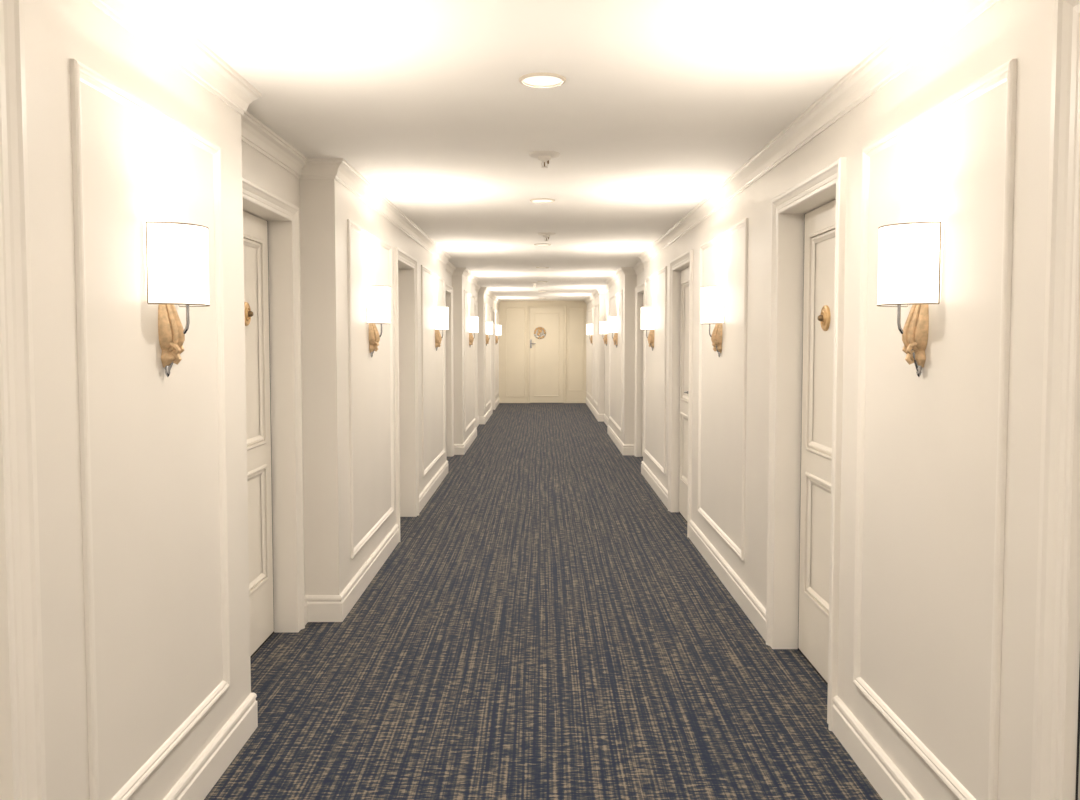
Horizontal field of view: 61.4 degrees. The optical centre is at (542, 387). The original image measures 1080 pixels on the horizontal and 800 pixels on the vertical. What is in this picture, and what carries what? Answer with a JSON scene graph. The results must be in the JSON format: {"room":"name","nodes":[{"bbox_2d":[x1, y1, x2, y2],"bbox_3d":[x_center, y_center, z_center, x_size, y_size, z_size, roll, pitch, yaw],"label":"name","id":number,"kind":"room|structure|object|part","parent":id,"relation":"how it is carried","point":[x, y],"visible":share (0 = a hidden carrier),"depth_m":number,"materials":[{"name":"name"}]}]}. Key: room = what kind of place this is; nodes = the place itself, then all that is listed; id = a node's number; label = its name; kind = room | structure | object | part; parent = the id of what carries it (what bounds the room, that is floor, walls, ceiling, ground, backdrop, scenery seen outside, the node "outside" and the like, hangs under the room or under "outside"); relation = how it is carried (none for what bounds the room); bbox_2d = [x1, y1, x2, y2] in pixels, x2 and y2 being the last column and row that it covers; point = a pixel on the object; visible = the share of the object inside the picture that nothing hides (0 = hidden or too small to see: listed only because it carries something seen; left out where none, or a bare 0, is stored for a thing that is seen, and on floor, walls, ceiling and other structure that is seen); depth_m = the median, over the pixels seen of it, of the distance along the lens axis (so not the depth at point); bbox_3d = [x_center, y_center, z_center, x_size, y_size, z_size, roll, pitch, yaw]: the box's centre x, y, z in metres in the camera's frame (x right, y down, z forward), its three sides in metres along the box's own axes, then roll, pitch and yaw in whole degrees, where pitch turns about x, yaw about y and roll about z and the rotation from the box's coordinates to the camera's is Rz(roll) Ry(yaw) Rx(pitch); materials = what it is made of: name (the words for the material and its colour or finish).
{"room":"hotel corridor","nodes":[
{"label":"hotel corridor","id":0,"kind":"room"},
{"bbox_2d":[23,0,498,799],"bbox_3d":[-1.390,-0.174,8.678,0.720,2.400,25.350,0,3,0],"label":"wall","id":1,"kind":"structure","parent":0,"point":[154,452],"depth_m":2.67,"materials":[{"name":"paint"}]},
{"bbox_2d":[0,0,46,799],"bbox_3d":[-1.216,0.293,1.430,0.267,2.225,1.065,0,3,0],"label":"door","id":2,"kind":"structure","parent":1,"relation":"in","point":[22,730],"depth_m":1.89,"materials":[{"name":"paint"}]},
{"bbox_2d":[70,59,229,799],"bbox_3d":[-1.102,0.140,2.668,0.016,1.878,0.965,0,3,0],"label":"trim","id":3,"kind":"structure","parent":1,"relation":"attached to","point":[79,72],"depth_m":2.25,"materials":[{"name":"paint"}]},
{"bbox_2d":[145,221,209,376],"bbox_3d":[-1.043,-0.249,2.656,0.133,0.440,0.224,0,3,0],"label":"wall sconce","id":4,"kind":"object","parent":1,"relation":"attached to","point":[177,270],"visible":1,"depth_m":2.58,"materials":[{"name":"fabric"}]},
{"bbox_3d":[-1.042,-0.354,2.650,0.125,0.226,0.220,0,3,0],"label":"lamp shade","id":5,"kind":"part","parent":4,"relation":"part of","materials":[{"name":"fabric"}]},
{"bbox_3d":[-1.063,-0.247,2.656,0.086,0.188,0.203,0,3,0],"label":"arm","id":6,"kind":"part","parent":4,"relation":"part of","materials":[{"name":"silver metal"}]},
{"bbox_2d":[242,177,304,658],"bbox_3d":[-1.349,0.188,4.166,0.252,2.148,0.940,0,3,0],"label":"door","id":7,"kind":"structure","parent":1,"relation":"in","point":[271,237],"depth_m":4.52,"materials":[{"name":"paint"}]},
{"bbox_2d":[88,0,500,304],"bbox_3d":[-1.110,-1.327,8.617,0.280,0.092,25.350,0,3,0],"label":"trim","id":8,"kind":"structure","parent":1,"relation":"attached to","point":[147,20],"depth_m":3.28,"materials":[{"name":"paint"}]},
{"bbox_2d":[163,397,498,799],"bbox_3d":[-1.131,0.955,8.737,0.238,0.138,25.350,0,3,0],"label":"baseboard","id":9,"kind":"structure","parent":1,"relation":"attached to","point":[206,770],"depth_m":3.49,"materials":[{"name":"paint"}]},
{"bbox_2d":[347,219,393,558],"bbox_3d":[-1.062,-0.021,5.727,0.016,1.878,1.400,0,3,0],"label":"trim","id":10,"kind":"structure","parent":1,"relation":"attached to","point":[350,224],"depth_m":5.22,"materials":[{"name":"paint"}]},
{"bbox_2d":[366,285,390,356],"bbox_3d":[-1.003,-0.405,5.627,0.133,0.440,0.224,0,3,0],"label":"wall sconce","id":11,"kind":"object","parent":1,"relation":"attached to","point":[378,298],"visible":1,"depth_m":5.54,"materials":[{"name":"white fabric"}]},
{"bbox_3d":[-1.002,-0.510,5.621,0.125,0.226,0.220,0,3,0],"label":"lamp shade","id":12,"kind":"part","parent":11,"relation":"part of","materials":[{"name":"fabric"}]},
{"bbox_2d":[394,247,418,541],"bbox_3d":[-1.187,0.033,7.131,0.287,2.148,1.040,0,3,0],"label":"door","id":13,"kind":"structure","parent":1,"relation":"in","point":[405,265],"depth_m":7.56,"materials":[{"name":"paint"}]},
{"bbox_2d":[421,265,444,476],"bbox_3d":[-1.062,-0.189,8.937,0.016,1.878,1.770,0,3,0],"label":"trim","id":14,"kind":"structure","parent":1,"relation":"attached to","point":[423,268],"depth_m":8.26,"materials":[{"name":"paint"}]},
{"bbox_2d":[434,306,447,350],"bbox_3d":[-1.003,-0.586,9.082,0.133,0.440,0.224,0,3,0],"label":"wall sconce","id":15,"kind":"object","parent":1,"relation":"attached to","point":[440,313],"visible":1,"depth_m":8.99,"materials":[{"name":"white fabric"}]},
{"bbox_3d":[-1.002,-0.691,9.076,0.125,0.226,0.220,0,3,0],"label":"lamp shade","id":16,"kind":"part","parent":15,"relation":"part of","materials":[{"name":"fabric"}]},
{"bbox_2d":[446,284,453,456],"bbox_3d":[-1.236,-0.169,10.981,0.207,2.148,1.210,0,3,0],"label":"door","id":17,"kind":"structure","parent":1,"relation":"in","point":[449,290],"depth_m":11.52,"materials":[{"name":"paint"}]},
{"bbox_2d":[464,289,475,432],"bbox_3d":[-1.022,-0.395,12.872,0.016,1.878,1.850,0,3,0],"label":"trim","id":18,"kind":"structure","parent":1,"relation":"attached to","point":[465,291],"depth_m":12.47,"materials":[{"name":"paint"}]},
{"bbox_2d":[469,316,478,346],"bbox_3d":[-0.963,-0.780,12.777,0.133,0.440,0.224,0,3,0],"label":"wall sconce","id":19,"kind":"object","parent":1,"relation":"attached to","point":[473,320],"visible":1,"depth_m":12.69,"materials":[{"name":"white fabric"}]},
{"bbox_3d":[-0.962,-0.885,12.771,0.125,0.226,0.220,0,3,0],"label":"lamp shade","id":20,"kind":"part","parent":19,"relation":"part of","materials":[{"name":"fabric"}]},
{"bbox_2d":[475,300,476,426],"bbox_3d":[-1.216,-0.370,14.826,0.227,2.148,1.110,0,3,0],"label":"door","id":21,"kind":"structure","parent":1,"relation":"in","point":[475,300],"depth_m":15.35,"materials":[{"name":"paint"}]},
{"bbox_2d":[485,303,490,407],"bbox_3d":[-1.022,-0.616,17.091,0.016,1.878,1.700,0,3,0],"label":"trim","id":22,"kind":"structure","parent":1,"relation":"attached to","point":[487,305],"depth_m":16.29,"materials":[{"name":"paint"}]},
{"bbox_2d":[486,322,492,345],"bbox_3d":[-0.963,-0.976,16.522,0.133,0.440,0.224,0,3,0],"label":"wall sconce","id":23,"kind":"object","parent":1,"relation":"attached to","point":[489,325],"visible":0.95,"depth_m":16.44,"materials":[{"name":"white fabric"}]},
{"bbox_3d":[-0.962,-1.081,16.516,0.125,0.226,0.220,0,3,0],"label":"lamp shade","id":24,"kind":"part","parent":23,"relation":"part of","materials":[{"name":"fabric"}]},
{"bbox_2d":[491,307,494,413],"bbox_3d":[-1.121,-0.574,18.796,0.237,2.138,1.040,0,3,0],"label":"door","id":25,"kind":"structure","parent":1,"relation":"in","point":[492,308],"depth_m":19.20,"materials":[{"name":"paint"}]},
{"bbox_2d":[495,310,498,395],"bbox_3d":[-1.022,-0.786,20.337,0.016,1.878,1.600,0,3,0],"label":"trim","id":26,"kind":"structure","parent":1,"relation":"attached to","point":[495,310],"depth_m":21.11,"materials":[{"name":"paint"}]},
{"bbox_2d":[495,325,500,343],"bbox_3d":[-0.963,-1.154,19.917,0.133,0.440,0.224,0,3,0],"label":"wall sconce","id":27,"kind":"object","parent":1,"relation":"attached to","point":[497,327],"visible":1,"depth_m":19.83,"materials":[{"name":"white fabric"}]},
{"bbox_3d":[-0.962,-1.259,19.911,0.125,0.226,0.220,0,3,0],"label":"lamp shade","id":28,"kind":"part","parent":27,"relation":"part of","materials":[{"name":"fabric"}]},
{"bbox_2d":[498,303,586,402],"bbox_3d":[0.000,-0.843,21.435,3.500,2.400,0.200,0,3,0],"label":"wall","id":29,"kind":"structure","parent":0,"point":[515,386],"depth_m":21.33,"materials":[{"name":"paint"}]},
{"bbox_2d":[505,308,524,396],"bbox_3d":[-0.635,-0.829,21.330,0.470,2.088,0.011,0,3,0],"label":"trim","id":30,"kind":"structure","parent":29,"relation":"attached to","point":[505,308],"depth_m":21.33,"materials":[{"name":"paint"}]},
{"bbox_2d":[500,301,584,302],"bbox_3d":[0.000,-2.008,21.256,2.060,0.055,0.036,0,3,0],"label":"trim","id":31,"kind":"structure","parent":29,"relation":"attached to","point":[500,301],"depth_m":21.26,"materials":[{"name":"paint"}]},
{"bbox_2d":[499,400,585,402],"bbox_3d":[0.000,0.327,21.389,2.060,0.069,0.014,0,3,0],"label":"baseboard","id":32,"kind":"structure","parent":29,"relation":"attached to","point":[500,401],"depth_m":21.38,"materials":[{"name":"paint"}]},
{"bbox_2d":[527,305,565,402],"bbox_3d":[0.100,-0.786,21.382,0.912,2.291,0.173,0,3,0],"label":"door","id":33,"kind":"structure","parent":29,"relation":"in","point":[546,324],"depth_m":21.34,"materials":[{"name":"paint"}]},
{"bbox_2d":[568,308,583,390],"bbox_3d":[0.785,-0.900,21.326,0.370,1.945,0.011,0,3,0],"label":"trim","id":34,"kind":"structure","parent":29,"relation":"attached to","point":[568,308],"depth_m":21.32,"materials":[{"name":"paint"}]},
{"bbox_2d":[204,403,882,799],"bbox_3d":[0.000,1.074,8.743,3.500,0.100,25.750,0,3,0],"label":"floor","id":35,"kind":"structure","parent":0,"point":[544,627],"depth_m":4.09,"materials":[{"name":"carpet"}]},
{"bbox_2d":[156,0,930,300],"bbox_3d":[0.000,-1.433,8.612,3.500,0.120,25.750,0,3,0],"label":"ceiling","id":36,"kind":"structure","parent":0,"point":[659,103],"depth_m":3.44,"materials":[{"name":"paint"}]},
{"bbox_2d":[519,73,565,87],"bbox_3d":[0.000,-1.085,3.218,0.166,0.009,0.166,0,3,0],"label":"recessed light","id":37,"kind":"object","parent":36,"relation":"in","point":[537,80],"visible":1,"depth_m":3.21,"materials":[{"name":"glass"}]},
{"bbox_2d":[530,198,554,202],"bbox_3d":[0.000,-1.231,5.994,0.166,0.009,0.166,0,3,0],"label":"recessed light","id":38,"kind":"object","parent":36,"relation":"in","point":[536,200],"visible":1,"depth_m":5.97,"materials":[{"name":"paint"}]},
{"bbox_2d":[534,243,550,245],"bbox_3d":[0.000,-1.376,8.770,0.166,0.009,0.166,0,3,0],"label":"recessed light","id":39,"kind":"object","parent":36,"relation":"in","point":[541,244],"visible":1,"depth_m":8.72,"materials":[{"name":"paint"}]},
{"bbox_2d":[529,151,559,167],"bbox_3d":[0.010,-1.123,4.507,0.156,0.069,0.156,0,3,0],"label":"sprinkler","id":40,"kind":"object","parent":36,"relation":"attached to","point":[544,156],"visible":1,"depth_m":4.48,"materials":[{"name":"white plastic"}]},
{"bbox_2d":[538,232,555,240],"bbox_3d":[0.035,-1.299,7.863,0.156,0.069,0.156,0,3,0],"label":"sprinkler","id":41,"kind":"object","parent":36,"relation":"attached to","point":[546,235],"visible":1,"depth_m":7.83,"materials":[{"name":"white plastic"}]},
{"bbox_2d":[586,0,1053,799],"bbox_3d":[1.390,-0.174,8.678,0.720,2.400,25.350,0,3,0],"label":"wall","id":42,"kind":"structure","parent":0,"point":[930,444],"depth_m":2.67,"materials":[{"name":"paint"}]},
{"bbox_2d":[586,308,592,399],"bbox_3d":[1.022,-0.758,19.788,0.016,1.878,2.600,0,3,0],"label":"trim","id":43,"kind":"structure","parent":42,"relation":"attached to","point":[591,308],"depth_m":19.82,"materials":[{"name":"paint"}]},
{"bbox_2d":[587,324,592,342],"bbox_3d":[0.963,-1.083,18.569,0.133,0.440,0.224,0,3,0],"label":"wall sconce","id":44,"kind":"object","parent":42,"relation":"attached to","point":[589,326],"visible":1,"depth_m":18.48,"materials":[{"name":"white fabric"}]},
{"bbox_3d":[0.962,-1.188,18.563,0.125,0.226,0.220,0,3,0],"label":"lamp shade","id":45,"kind":"part","parent":44,"relation":"part of","materials":[{"name":"fabric"}]},
{"bbox_2d":[593,304,598,405],"bbox_3d":[1.022,-0.633,17.416,0.016,1.878,1.350,0,3,0],"label":"trim","id":46,"kind":"structure","parent":42,"relation":"attached to","point":[597,305],"depth_m":16.80,"materials":[{"name":"paint"}]},
{"bbox_2d":[600,321,606,345],"bbox_3d":[1.063,-0.945,15.922,0.133,0.440,0.224,0,3,0],"label":"wall sconce","id":47,"kind":"object","parent":42,"relation":"attached to","point":[603,324],"visible":1,"depth_m":15.83,"materials":[{"name":"white fabric"}]},
{"bbox_3d":[1.062,-1.050,15.917,0.125,0.226,0.220,0,3,0],"label":"lamp shade","id":48,"kind":"part","parent":47,"relation":"part of","materials":[{"name":"fabric"}]},
{"bbox_2d":[608,316,617,347],"bbox_3d":[0.983,-0.777,12.727,0.133,0.440,0.224,0,3,0],"label":"wall sconce","id":49,"kind":"object","parent":42,"relation":"attached to","point":[612,320],"visible":1,"depth_m":12.64,"materials":[{"name":"white fabric"}]},
{"bbox_3d":[0.982,-0.882,12.721,0.125,0.226,0.220,0,3,0],"label":"lamp shade","id":50,"kind":"part","parent":49,"relation":"part of","materials":[{"name":"fabric"}]},
{"bbox_2d":[609,289,622,432],"bbox_3d":[1.042,-0.404,13.047,0.016,1.878,2.200,0,3,0],"label":"trim","id":51,"kind":"structure","parent":42,"relation":"attached to","point":[620,291],"depth_m":11.99,"materials":[{"name":"paint"}]},
{"bbox_2d":[634,283,643,456],"bbox_3d":[1.276,-0.168,10.971,0.207,2.148,1.190,0,3,0],"label":"door","id":52,"kind":"structure","parent":42,"relation":"in","point":[639,290],"depth_m":11.49,"materials":[{"name":"paint"}]},
{"bbox_2d":[641,307,654,350],"bbox_3d":[1.048,-0.587,9.102,0.133,0.440,0.224,0,3,0],"label":"wall sconce","id":53,"kind":"object","parent":42,"relation":"attached to","point":[647,313],"visible":1,"depth_m":9.02,"materials":[{"name":"white fabric"}]},
{"bbox_3d":[1.046,-0.692,9.096,0.125,0.226,0.220,0,3,0],"label":"lamp shade","id":54,"kind":"part","parent":53,"relation":"part of","materials":[{"name":"fabric"}]},
{"bbox_2d":[644,266,666,473],"bbox_3d":[1.107,-0.194,9.027,0.016,1.878,1.650,0,3,0],"label":"trim","id":55,"kind":"structure","parent":42,"relation":"attached to","point":[664,269],"depth_m":8.38,"materials":[{"name":"paint"}]},
{"bbox_2d":[668,249,693,537],"bbox_3d":[1.189,0.023,7.311,0.202,2.148,1.080,0,3,0],"label":"door","id":56,"kind":"structure","parent":42,"relation":"in","point":[681,268],"depth_m":7.67,"materials":[{"name":"paint"}]},
{"bbox_2d":[700,286,724,356],"bbox_3d":[1.048,-0.407,5.667,0.133,0.440,0.224,0,3,0],"label":"wall sconce","id":57,"kind":"object","parent":42,"relation":"attached to","point":[712,303],"visible":1,"depth_m":5.58,"materials":[{"name":"white fabric"}]},
{"bbox_3d":[1.046,-0.512,5.661,0.125,0.226,0.220,0,3,0],"label":"lamp shade","id":58,"kind":"part","parent":57,"relation":"part of","materials":[{"name":"fabric"}]},
{"bbox_2d":[697,218,747,560],"bbox_3d":[1.107,-0.019,5.697,0.016,1.878,1.440,0,3,0],"label":"trim","id":59,"kind":"structure","parent":42,"relation":"attached to","point":[744,223],"depth_m":5.18,"materials":[{"name":"paint"}]},
{"bbox_2d":[586,397,923,799],"bbox_3d":[1.106,0.955,8.737,0.188,0.138,25.350,0,3,0],"label":"baseboard","id":60,"kind":"structure","parent":42,"relation":"attached to","point":[878,768],"depth_m":3.40,"materials":[{"name":"paint"}]},
{"bbox_2d":[584,0,998,304],"bbox_3d":[1.085,-1.327,8.617,0.230,0.092,25.350,0,3,0],"label":"trim","id":61,"kind":"structure","parent":42,"relation":"attached to","point":[937,21],"depth_m":3.29,"materials":[{"name":"paint"}]},
{"bbox_2d":[766,158,846,730],"bbox_3d":[1.214,0.203,3.888,0.252,2.148,0.995,0,3,0],"label":"door","id":62,"kind":"structure","parent":42,"relation":"in","point":[808,220],"depth_m":4.17,"materials":[{"name":"paint"}]},
{"bbox_2d":[877,221,940,376],"bbox_3d":[1.048,-0.249,2.656,0.133,0.440,0.224,0,3,0],"label":"wall sconce","id":63,"kind":"object","parent":42,"relation":"attached to","point":[909,254],"visible":1,"depth_m":2.58,"materials":[{"name":"white fabric"}]},
{"bbox_3d":[1.068,-0.247,2.656,0.086,0.188,0.203,0,3,0],"label":"arm","id":64,"kind":"part","parent":63,"relation":"part of","materials":[{"name":"silver metal"}]},
{"bbox_3d":[1.046,-0.354,2.650,0.125,0.226,0.220,0,3,0],"label":"lamp shade","id":65,"kind":"part","parent":63,"relation":"part of","materials":[{"name":"fabric"}]},
{"bbox_2d":[853,59,1016,799],"bbox_3d":[1.107,0.139,2.686,0.016,1.878,1.000,0,3,0],"label":"trim","id":66,"kind":"structure","parent":42,"relation":"attached to","point":[1007,72],"depth_m":2.25,"materials":[{"name":"paint"}]},
{"bbox_2d":[1031,0,1079,799],"bbox_3d":[1.222,0.291,1.470,0.267,2.225,1.065,0,3,0],"label":"door","id":67,"kind":"structure","parent":42,"relation":"in","point":[1055,771],"depth_m":1.93,"materials":[{"name":"paint"}]}
]}

